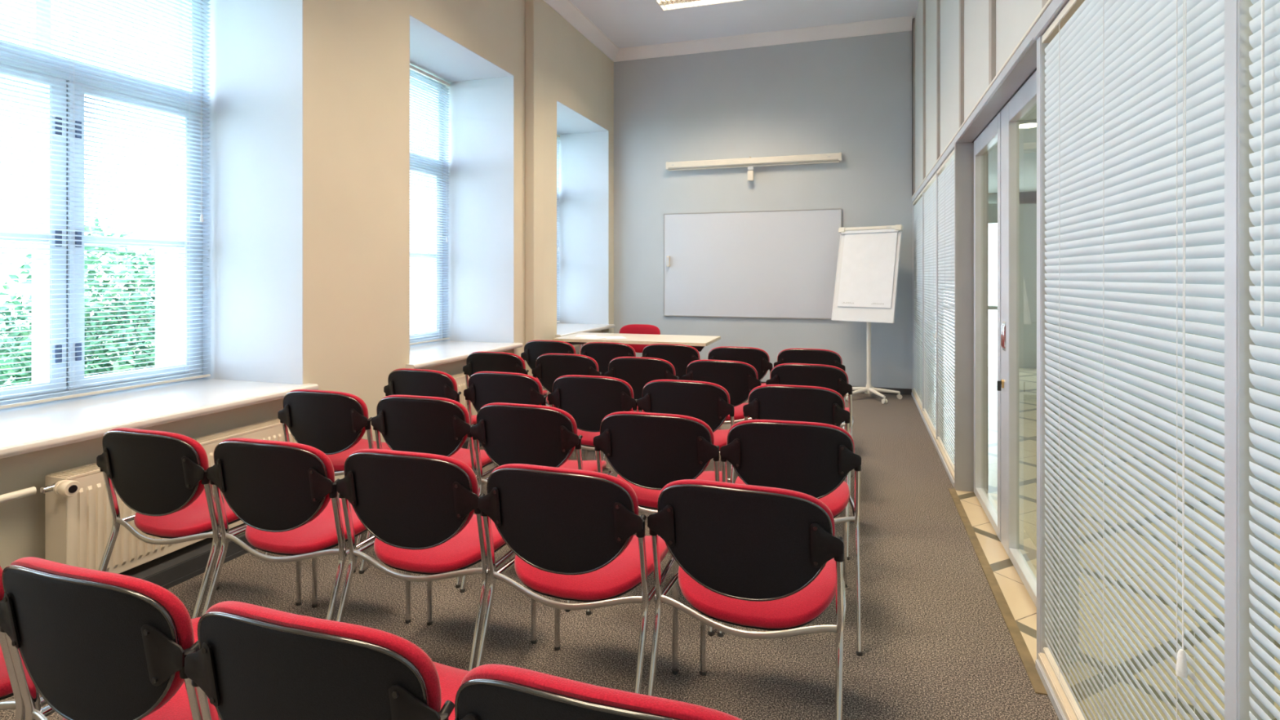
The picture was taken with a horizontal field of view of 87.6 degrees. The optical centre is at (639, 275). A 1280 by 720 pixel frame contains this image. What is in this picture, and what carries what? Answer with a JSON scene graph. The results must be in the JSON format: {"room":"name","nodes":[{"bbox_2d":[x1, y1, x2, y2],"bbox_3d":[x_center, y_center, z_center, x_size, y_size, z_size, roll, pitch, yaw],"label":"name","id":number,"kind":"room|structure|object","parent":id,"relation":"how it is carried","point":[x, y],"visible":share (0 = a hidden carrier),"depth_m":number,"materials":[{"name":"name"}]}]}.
{"room":"classroom","nodes":[
{"label":"classroom","id":0,"kind":"room"},
{"bbox_2d":[0,0,613,570],"bbox_3d":[-2.546,-0.725,3.983,1.174,4.450,10.600,0,0,18],"label":"wall","id":1,"kind":"structure","parent":0,"point":[356,52],"depth_m":4.44,"materials":[{"name":"paint"}]},
{"bbox_2d":[0,0,318,458],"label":"window","id":2,"kind":"structure","parent":1,"relation":"in","point":[255,317],"depth_m":3.94,"materials":[{"name":"paint"}]},
{"bbox_2d":[0,0,211,408],"bbox_3d":[-2.848,-0.620,3.355,0.049,2.470,1.500,0,0,18],"label":"blind","id":3,"kind":"object","parent":2,"relation":"attached to","point":[13,405],"visible":1,"depth_m":3.51,"materials":[{"name":"beige plastic"}]},
{"bbox_2d":[40,417,297,573],"bbox_3d":[-2.104,1.026,3.160,0.198,0.464,1.259,0,0,18],"label":"radiator","id":4,"kind":"object","parent":1,"relation":"attached to","point":[78,518],"visible":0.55,"depth_m":2.72,"materials":[{"name":"beige metal"}]},
{"bbox_2d":[0,486,36,503],"bbox_3d":[-2.835,0.825,0.982,0.030,0.031,3.315,0,0,18],"label":"pipe","id":5,"kind":"object","parent":4,"relation":"attached to","point":[32,491],"visible":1,"depth_m":2.50,"materials":[{"name":"beige plastic"}]},
{"bbox_2d":[46,417,281,479],"bbox_3d":[-2.126,0.800,3.205,0.124,0.010,1.180,0,0,18],"label":"grille","id":6,"kind":"object","parent":4,"relation":"attached to","point":[90,471],"depth_m":3.26,"materials":[{"name":"beige metal"}]},
{"bbox_2d":[119,402,547,589],"bbox_3d":[-1.951,1.336,3.782,0.282,0.088,10.586,0,0,18],"label":"baseboard","id":7,"kind":"structure","parent":1,"relation":"attached to","point":[168,571],"depth_m":3.04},
{"bbox_2d":[405,14,523,368],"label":"window","id":8,"kind":"structure","parent":1,"relation":"in","point":[480,260],"depth_m":6.37,"materials":[{"name":"paint"}]},
{"bbox_2d":[409,64,449,345],"bbox_3d":[-2.069,-0.620,5.751,0.049,2.470,1.482,0,0,18],"label":"blind","id":9,"kind":"object","parent":8,"relation":"attached to","point":[412,68],"visible":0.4,"depth_m":6.16,"materials":[{"name":"beige plastic"}]},
{"bbox_2d":[451,372,477,415],"bbox_3d":[-1.363,1.026,5.543,0.133,0.463,1.108,0,0,18],"label":"radiator","id":10,"kind":"object","parent":1,"relation":"attached to","point":[460,378],"visible":0.09,"depth_m":5.26,"materials":[{"name":"beige metal"}]},
{"bbox_2d":[451,372,468,379],"bbox_3d":[-1.365,0.800,5.544,0.124,0.010,1.100,0,0,18],"label":"grille","id":11,"kind":"object","parent":10,"relation":"attached to","point":[460,375],"depth_m":5.28,"materials":[{"name":"beige metal"}]},
{"bbox_2d":[524,0,542,376],"bbox_3d":[-1.040,-0.730,6.569,0.091,4.220,0.210,0,0,18],"label":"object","id":12,"kind":"structure","parent":1,"relation":"attached to","point":[533,8],"depth_m":6.49,"materials":[{"name":"paint"}]},
{"bbox_2d":[573,342,586,354],"bbox_3d":[-0.598,1.026,7.897,0.133,0.463,1.158,0,0,18],"label":"radiator","id":13,"kind":"object","parent":1,"relation":"attached to","point":[576,346],"visible":0.1,"depth_m":7.43,"materials":[{"name":"beige metal"}]},
{"bbox_2d":[555,100,614,337],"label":"window","id":14,"kind":"structure","parent":1,"relation":"in","point":[583,194],"depth_m":8.75,"materials":[{"name":"paint"}]},
{"bbox_2d":[556,133,559,322],"bbox_3d":[-1.297,-0.620,8.125,0.049,2.470,1.517,0,0,18],"label":"blind","id":15,"kind":"object","parent":14,"relation":"attached to","point":[557,135],"visible":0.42,"depth_m":8.81,"materials":[{"name":"beige plastic"}]},
{"bbox_2d":[542,0,912,62],"bbox_3d":[-0.245,-2.888,3.234,3.666,0.125,10.600,0,0,18],"label":"trim","id":16,"kind":"structure","parent":1,"relation":"attached to","point":[566,9],"depth_m":8.08,"materials":[{"name":"paint"}]},
{"bbox_2d":[0,366,1279,719],"bbox_3d":[1.316,1.440,4.251,6.126,0.120,13.500,0,0,18],"label":"floor","id":17,"kind":"structure","parent":0,"point":[938,643],"depth_m":2.71,"materials":[{"name":"carpet"}]},
{"bbox_2d":[0,565,47,719],"bbox_3d":[-1.543,0.968,1.669,0.533,0.824,0.600,0,0,17],"label":"chair","id":18,"kind":"object","parent":17,"relation":"on","point":[9,685],"visible":0.1,"depth_m":1.44,"materials":[{"name":"red fabric"}]},
{"bbox_2d":[0,556,202,719],"bbox_3d":[-1.016,0.968,1.489,0.533,0.824,0.600,0,0,18],"label":"chair","id":19,"kind":"object","parent":17,"relation":"on","point":[94,644],"visible":0.71,"depth_m":1.26,"materials":[{"name":"black plastic"}]},
{"bbox_2d":[96,427,302,618],"bbox_3d":[-1.725,0.968,2.623,0.533,0.824,0.600,0,0,18],"label":"chair","id":20,"kind":"object","parent":17,"relation":"on","point":[161,476],"visible":0.82,"depth_m":2.41,"materials":[{"name":"black plastic"}]},
{"bbox_2d":[201,437,411,623],"bbox_3d":[-1.212,0.968,2.474,0.533,0.824,0.600,0,0,16],"label":"chair","id":21,"kind":"object","parent":17,"relation":"on","point":[286,494],"visible":0.88,"depth_m":2.27,"materials":[{"name":"black plastic"}]},
{"bbox_2d":[184,600,469,719],"bbox_3d":[-0.498,0.968,1.308,0.533,0.824,0.600,0,0,18],"label":"chair","id":22,"kind":"object","parent":17,"relation":"on","point":[251,662],"visible":0.82,"depth_m":1.07,"materials":[{"name":"black plastic"}]},
{"bbox_2d":[264,389,391,573],"bbox_3d":[-1.493,0.968,3.453,0.533,0.824,0.600,0,0,17],"label":"chair","id":23,"kind":"object","parent":17,"relation":"on","point":[334,423],"visible":0.59,"depth_m":3.23,"materials":[{"name":"black plastic"}]},
{"bbox_2d":[359,395,498,588],"bbox_3d":[-0.968,0.968,3.303,0.533,0.824,0.600,0,0,16],"label":"chair","id":24,"kind":"object","parent":17,"relation":"on","point":[437,425],"visible":0.59,"depth_m":3.08,"materials":[{"name":"black plastic"}]},
{"bbox_2d":[335,448,536,671],"bbox_3d":[-0.691,0.968,2.329,0.533,0.824,0.600,0,0,17],"label":"chair","id":25,"kind":"object","parent":17,"relation":"on","point":[419,508],"visible":0.89,"depth_m":2.12,"materials":[{"name":"black plastic"}]},
{"bbox_2d":[383,368,496,466],"bbox_3d":[-1.244,0.968,4.179,0.533,0.824,0.600,0,0,20],"label":"chair","id":26,"kind":"object","parent":17,"relation":"on","point":[402,381],"visible":0.31,"depth_m":3.94,"materials":[{"name":"black plastic"}]},
{"bbox_2d":[462,351,547,446],"bbox_3d":[-1.000,0.968,5.078,0.533,0.824,0.600,0,0,19],"label":"chair","id":27,"kind":"object","parent":17,"relation":"on","point":[481,361],"visible":0.36,"depth_m":4.85,"materials":[{"name":"black plastic"}]},
{"bbox_2d":[463,371,574,460],"bbox_3d":[-0.725,0.968,4.059,0.533,0.824,0.600,0,0,20],"label":"chair","id":28,"kind":"object","parent":17,"relation":"on","point":[485,388],"visible":0.31,"depth_m":3.83,"materials":[{"name":"black plastic"}]},
{"bbox_2d":[459,402,613,612],"bbox_3d":[-0.441,0.968,3.102,0.533,0.824,0.600,0,0,19],"label":"chair","id":29,"kind":"object","parent":17,"relation":"on","point":[508,433],"visible":0.65,"depth_m":2.88,"materials":[{"name":"black plastic"}]},
{"bbox_2d":[520,340,576,404],"bbox_3d":[-0.721,0.968,5.932,0.533,0.824,0.600,0,0,19],"label":"chair","id":30,"kind":"object","parent":17,"relation":"on","point":[533,349],"visible":0.32,"depth_m":5.72,"materials":[{"name":"black plastic"}]},
{"bbox_2d":[531,353,601,460],"bbox_3d":[-0.469,0.968,4.958,0.533,0.824,0.600,0,0,18],"label":"chair","id":31,"kind":"object","parent":17,"relation":"on","point":[548,366],"visible":0.37,"depth_m":4.74,"materials":[{"name":"black plastic"}]},
{"bbox_2d":[475,463,678,693],"bbox_3d":[-0.176,0.968,2.149,0.533,0.824,0.600,0,0,19],"label":"chair","id":32,"kind":"object","parent":17,"relation":"on","point":[571,532],"visible":0.97,"depth_m":1.95,"materials":[{"name":"black plastic"}]},
{"bbox_2d":[547,374,637,460],"bbox_3d":[-0.211,0.968,3.922,0.533,0.824,0.600,0,0,18],"label":"chair","id":33,"kind":"object","parent":17,"relation":"on","point":[588,399],"visible":0.5,"depth_m":3.71,"materials":[{"name":"black plastic"}]},
{"bbox_2d":[454,663,742,719],"bbox_3d":[0.013,0.968,1.116,0.533,0.824,0.600,0,0,19],"label":"chair","id":34,"kind":"object","parent":17,"relation":"on","point":[492,691],"visible":1,"depth_m":0.91,"materials":[{"name":"red fabric"}]},
{"bbox_2d":[580,342,635,376],"bbox_3d":[-0.214,0.968,5.768,0.533,0.824,0.600,0,0,17],"label":"chair","id":35,"kind":"object","parent":17,"relation":"on","point":[602,353],"visible":0.33,"depth_m":5.55,"materials":[{"name":"black plastic"}]},
{"bbox_2d":[552,332,720,354],"bbox_3d":[-0.019,1.004,6.894,1.580,0.729,0.760,0,0,17],"label":"folding table","id":36,"kind":"object","parent":17,"relation":"on","point":[699,342],"visible":0.44,"depth_m":6.69,"materials":[{"name":"laminate"}]},
{"bbox_2d":[574,334,596,337],"bbox_3d":[-0.570,0.638,7.042,0.210,0.001,0.296,0,0,1],"label":"paper sheet","id":37,"kind":"object","parent":36,"relation":"on","point":[577,335],"visible":1,"depth_m":7.04,"materials":[{"name":"white paper"}]},
{"bbox_2d":[579,336,604,339],"bbox_3d":[-0.458,0.637,6.837,0.210,0.001,0.296,0,0,32],"label":"paper sheet","id":38,"kind":"object","parent":36,"relation":"on","point":[589,337],"visible":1,"depth_m":6.84,"materials":[{"name":"white paper"}]},
{"bbox_2d":[602,336,627,338],"bbox_3d":[-0.259,0.636,6.835,0.210,0.001,0.296,0,0,-13],"label":"paper sheet","id":39,"kind":"object","parent":36,"relation":"on","point":[606,337],"visible":1,"depth_m":6.83,"materials":[{"name":"white paper"}]},
{"bbox_2d":[619,324,660,352],"bbox_3d":[-0.059,0.968,7.370,0.533,0.824,0.600,0,0,18],"label":"chair","id":40,"kind":"object","parent":17,"relation":"on","point":[632,328],"visible":0.21,"depth_m":7.55,"materials":[{"name":"red fabric"}]},
{"bbox_2d":[601,356,679,473],"bbox_3d":[0.070,0.968,4.761,0.533,0.824,0.600,0,0,20],"label":"chair","id":41,"kind":"object","parent":17,"relation":"on","point":[637,371],"visible":0.34,"depth_m":4.54,"materials":[{"name":"black plastic"}]},
{"bbox_2d":[586,411,731,635],"bbox_3d":[0.120,0.968,2.918,0.533,0.824,0.600,0,0,18],"label":"chair","id":42,"kind":"object","parent":17,"relation":"on","point":[648,451],"visible":0.6,"depth_m":2.70,"materials":[{"name":"black plastic"}]},
{"bbox_2d":[641,343,701,380],"bbox_3d":[0.306,0.968,5.631,0.533,0.824,0.600,0,0,18],"label":"chair","id":43,"kind":"object","parent":17,"relation":"on","point":[680,356],"visible":0.3,"depth_m":5.40,"materials":[{"name":"black plastic"}]},
{"bbox_2d":[636,379,734,483],"bbox_3d":[0.300,0.968,3.758,0.533,0.824,0.600,0,0,18],"label":"chair","id":44,"kind":"object","parent":17,"relation":"on","point":[708,402],"visible":0.37,"depth_m":3.53,"materials":[{"name":"black plastic"}]},
{"bbox_2d":[681,359,761,423],"bbox_3d":[0.606,0.968,4.598,0.533,0.824,0.600,0,0,21],"label":"chair","id":45,"kind":"object","parent":17,"relation":"on","point":[739,379],"visible":0.41,"depth_m":4.37,"materials":[{"name":"black plastic"}]},
{"bbox_2d":[707,346,773,430],"bbox_3d":[0.827,0.968,5.426,0.533,0.824,0.600,0,0,17],"label":"chair","id":46,"kind":"object","parent":17,"relation":"on","point":[758,358],"visible":0.25,"depth_m":5.18,"materials":[{"name":"black plastic"}]},
{"bbox_2d":[646,479,846,719],"bbox_3d":[0.342,0.968,1.992,0.533,0.824,0.600,0,0,20],"label":"chair","id":47,"kind":"object","parent":17,"relation":"on","point":[747,556],"visible":1,"depth_m":1.79,"materials":[{"name":"black plastic"}]},
{"bbox_2d":[717,419,862,656],"bbox_3d":[0.625,0.968,2.772,0.533,0.824,0.600,0,0,15],"label":"chair","id":48,"kind":"object","parent":17,"relation":"on","point":[813,459],"visible":0.65,"depth_m":2.55,"materials":[{"name":"black plastic"}]},
{"bbox_2d":[742,384,849,559],"bbox_3d":[0.852,0.968,3.597,0.533,0.824,0.600,0,0,17],"label":"chair","id":49,"kind":"object","parent":17,"relation":"on","point":[804,403],"visible":0.38,"depth_m":3.37,"materials":[{"name":"black plastic"}]},
{"bbox_2d":[765,363,853,494],"bbox_3d":[1.138,0.968,4.414,0.533,0.824,0.600,0,0,21],"label":"chair","id":50,"kind":"object","parent":17,"relation":"on","point":[834,378],"visible":0.36,"depth_m":4.18,"materials":[{"name":"black plastic"}]},
{"bbox_2d":[773,347,845,429],"bbox_3d":[1.358,0.968,5.294,0.533,0.824,0.600,0,0,19],"label":"chair","id":51,"kind":"object","parent":17,"relation":"on","point":[807,356],"visible":0.28,"depth_m":5.06,"materials":[{"name":"black plastic"}]},
{"bbox_2d":[831,224,903,404],"bbox_3d":[2.557,0.409,7.524,0.772,1.942,0.680,0,0,18],"label":"flip chart","id":52,"kind":"object","parent":17,"relation":"on","point":[865,289],"visible":0.87,"depth_m":7.48,"materials":[{"name":"beige plastic"}]},
{"bbox_2d":[841,302,884,304],"bbox_3d":[2.483,0.311,7.450,0.477,0.018,0.001,0,-14,40],"label":"print","id":53,"kind":"object","parent":52,"relation":"attached to","point":[843,302],"depth_m":7.37},
{"bbox_2d":[568,0,919,48],"bbox_3d":[-0.705,-3.010,3.394,5.040,0.120,10.820,0,0,18],"label":"ceiling","id":54,"kind":"structure","parent":0,"point":[626,23],"depth_m":7.61,"materials":[{"name":"paint"}]},
{"bbox_2d":[654,0,746,11],"bbox_3d":[0.728,-2.920,6.830,1.200,0.060,0.600,0,0,18],"label":"ceiling light","id":55,"kind":"object","parent":54,"relation":"attached to","point":[665,5],"visible":1,"depth_m":7.13,"materials":[{"name":"white"}]},
{"bbox_2d":[613,31,912,390],"bbox_3d":[0.950,-0.725,8.482,5.040,4.450,0.120,0,0,18],"label":"wall","id":56,"kind":"structure","parent":0,"point":[851,96],"depth_m":8.21,"materials":[{"name":"paint"}]},
{"bbox_2d":[663,208,841,319],"bbox_3d":[1.353,-0.135,8.274,2.200,1.320,0.022,0,0,18],"label":"whiteboard","id":57,"kind":"object","parent":56,"relation":"attached to","point":[783,264],"visible":0.88,"depth_m":8.26,"materials":[{"name":"plastic"}]},
{"bbox_2d":[666,255,670,266],"bbox_3d":[0.362,-0.180,8.566,0.040,0.140,0.034,0,0,18],"label":"eraser","id":58,"kind":"object","parent":57,"relation":"attached to","point":[668,257],"visible":1,"depth_m":8.55,"materials":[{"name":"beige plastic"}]},
{"bbox_2d":[666,152,841,181],"bbox_3d":[1.365,-1.308,8.230,2.150,0.287,0.101,0,0,18],"label":"projection screen","id":59,"kind":"object","parent":56,"relation":"attached to","point":[749,162],"visible":1,"depth_m":8.19,"materials":[{"name":"beige plastic"}]},
{"bbox_2d":[760,381,911,395],"bbox_3d":[1.392,1.345,8.268,3.666,0.070,0.014,0,0,18],"label":"baseboard","id":60,"kind":"structure","parent":56,"relation":"attached to","point":[903,391],"depth_m":7.74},
{"bbox_2d":[988,104,1036,193],"bbox_3d":[3.135,-1.290,3.660,2.300,0.100,13.500,0,0,18],"label":"ceiling","id":61,"kind":"structure","parent":0,"point":[1028,136],"depth_m":7.20,"materials":[{"name":"paint"}]},
{"bbox_2d":[1019,120,1036,128],"bbox_3d":[3.154,-1.227,5.431,0.220,0.026,0.220,0,0,18],"label":"recessed light","id":62,"kind":"object","parent":61,"relation":"in","point":[1028,123],"visible":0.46,"depth_m":5.37,"materials":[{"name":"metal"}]},
{"bbox_2d":[911,0,1274,719],"bbox_3d":[3.101,-0.020,3.723,2.405,2.800,13.601,0,0,18],"label":"wall","id":63,"kind":"structure","parent":0,"point":[1237,32],"depth_m":1.15,"materials":[{"name":"glass"}]},
{"bbox_2d":[911,18,913,195],"bbox_3d":[3.150,-1.920,7.685,0.030,2.060,0.034,0,0,18],"label":"trim","id":64,"kind":"structure","parent":63,"relation":"attached to","point":[913,19],"depth_m":7.67,"materials":[{"name":"grey metal"}]},
{"bbox_2d":[916,285,922,401],"bbox_3d":[2.991,0.255,7.087,0.006,2.190,1.210,0,0,18],"label":"window","id":65,"kind":"structure","parent":63,"relation":"in","point":[917,286],"depth_m":7.30,"materials":[{"name":"clear glass"}]},
{"bbox_2d":[912,191,922,407],"bbox_3d":[2.962,0.235,7.097,0.031,2.141,1.200,0,0,18],"label":"blind","id":66,"kind":"object","parent":65,"relation":"attached to","point":[917,208],"visible":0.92,"depth_m":7.12,"materials":[{"name":"beige plastic"}]},
{"bbox_2d":[928,284,935,426],"bbox_3d":[2.616,0.255,5.934,0.006,2.190,1.155,0,0,18],"label":"window","id":67,"kind":"structure","parent":63,"relation":"in","point":[928,285],"depth_m":6.11,"materials":[{"name":"clear glass"}]},
{"bbox_2d":[923,173,935,433],"bbox_3d":[2.587,0.235,5.945,0.031,2.141,1.143,0,0,18],"label":"blind","id":68,"kind":"object","parent":67,"relation":"attached to","point":[929,191],"visible":0.95,"depth_m":5.96,"materials":[{"name":"beige plastic"}]},
{"bbox_2d":[911,390,954,480],"bbox_3d":[2.612,1.331,6.017,0.043,0.027,3.540,0,0,18],"label":"trim","id":69,"kind":"structure","parent":63,"relation":"attached to","point":[937,442],"depth_m":5.36,"materials":[{"name":"beige wood"}]},
{"bbox_2d":[942,284,954,463],"bbox_3d":[2.261,0.255,4.841,0.006,2.190,1.085,0,0,18],"label":"window","id":70,"kind":"structure","parent":63,"relation":"in","point":[946,284],"depth_m":4.97,"materials":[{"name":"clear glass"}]},
{"bbox_2d":[934,149,954,471],"bbox_3d":[2.223,0.235,4.854,0.049,2.141,1.068,0,0,18],"label":"blind","id":71,"kind":"object","parent":70,"relation":"attached to","point":[945,172],"visible":0.73,"depth_m":4.85,"materials":[{"name":"beige plastic"}]},
{"bbox_2d":[915,0,1041,191],"bbox_3d":[1.561,-1.920,2.647,0.068,2.060,10.600,0,0,18],"label":"wall panel","id":72,"kind":"object","parent":63,"relation":"attached to","point":[1014,18],"depth_m":4.55,"materials":[{"name":"white paint"}]},
{"bbox_2d":[913,0,1048,193],"bbox_3d":[1.704,-1.920,3.224,0.022,2.060,9.455,0,0,18],"label":"trim","id":73,"kind":"structure","parent":63,"relation":"attached to","point":[992,3],"depth_m":5.34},
{"bbox_2d":[911,0,1052,198],"bbox_3d":[1.502,-0.897,2.666,0.016,0.015,10.600,0,0,18],"label":"trim","id":74,"kind":"structure","parent":63,"relation":"attached to","point":[1048,2],"depth_m":2.95,"materials":[{"name":"beige plastic"}]},
{"bbox_2d":[973,111,1000,541],"bbox_3d":[2.001,0.262,3.818,0.045,2.213,0.820,0,0,18],"label":"door","id":75,"kind":"structure","parent":63,"relation":"in","point":[991,135],"depth_m":4.15,"materials":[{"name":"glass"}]},
{"bbox_2d":[988,203,997,223],"bbox_3d":[4.832,-0.930,10.156,1.190,0.300,0.005,0,0,18],"label":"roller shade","id":76,"kind":"object","parent":63,"relation":"attached to","point":[993,207],"visible":0.02,"depth_m":10.00,"materials":[{"name":"fabric"}]},
{"bbox_2d":[954,40,1036,493],"bbox_3d":[1.814,0.260,3.332,0.190,2.240,2.040,0,0,18],"label":"trim","id":77,"kind":"structure","parent":63,"relation":"attached to","point":[964,148],"depth_m":4.26,"materials":[{"name":"grey metal"}]},
{"bbox_2d":[948,488,1048,695],"bbox_3d":[1.668,1.388,3.254,0.040,0.024,2.220,0,0,18],"label":"trim","id":78,"kind":"structure","parent":63,"relation":"attached to","point":[1029,665],"depth_m":2.78,"materials":[{"name":"brown wood"}]},
{"bbox_2d":[971,67,1036,142],"bbox_3d":[1.838,-0.849,3.298,0.065,0.006,1.990,0,0,18],"label":"trim","id":79,"kind":"structure","parent":63,"relation":"attached to","point":[1035,69],"depth_m":3.25,"materials":[{"name":"grey metal"}]},
{"bbox_2d":[996,70,1079,662],"bbox_3d":[1.684,0.262,2.892,0.075,2.213,1.102,0,0,18],"label":"door","id":80,"kind":"structure","parent":63,"relation":"in","point":[1025,99],"depth_m":3.23,"materials":[{"name":"glass"}]},
{"bbox_2d":[1038,652,1077,719],"bbox_3d":[0.648,1.331,-0.024,0.043,0.027,4.955,0,0,18],"label":"trim","id":81,"kind":"structure","parent":63,"relation":"attached to","point":[1069,714],"depth_m":2.14,"materials":[{"name":"beige wood"}]},
{"bbox_2d":[1041,0,1224,719],"bbox_3d":[1.217,0.235,1.749,0.049,2.141,1.211,0,0,18],"label":"blind","id":82,"kind":"object","parent":63,"relation":"attached to","point":[1135,91],"visible":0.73,"depth_m":1.58,"materials":[{"name":"beige plastic"}]},
{"bbox_2d":[1248,0,1279,719],"bbox_3d":[0.835,0.235,0.550,0.035,2.141,1.179,0,0,18],"label":"blind","id":83,"kind":"object","parent":63,"relation":"attached to","point":[1264,26],"visible":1,"depth_m":1.06,"materials":[{"name":"beige plastic"}]},
{"bbox_2d":[1079,289,1279,459],"bbox_3d":[4.277,-0.020,3.289,0.100,2.800,13.500,0,0,18],"label":"wall","id":84,"kind":"structure","parent":0,"point":[1173,412],"depth_m":6.87,"materials":[{"name":"paint"}]},
{"label":"outside","id":85,"kind":"structure","parent":0,"visible":0},
{"bbox_2d":[0,328,154,370],"bbox_3d":[-17.953,2.630,16.353,35.740,0.100,60.000,0,0,18],"label":"ground","id":86,"kind":"structure","parent":85,"point":[0,328],"depth_m":22.65,"materials":[{"name":"green plant"}]},
{"bbox_2d":[0,302,31,387],"bbox_3d":[-5.782,1.395,5.458,2.224,2.401,2.331,0,0,21],"label":"shrub","id":87,"kind":"object","parent":86,"relation":"on","point":[2,324],"visible":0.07,"depth_m":5.88,"materials":[{"name":"green plant"}]},
{"bbox_2d":[0,216,155,386],"bbox_3d":[-6.264,0.939,7.923,3.209,3.316,3.252,0,0,-42],"label":"shrub","id":88,"kind":"object","parent":86,"relation":"on","point":[86,257],"visible":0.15,"depth_m":7.33,"materials":[{"name":"green plant"}]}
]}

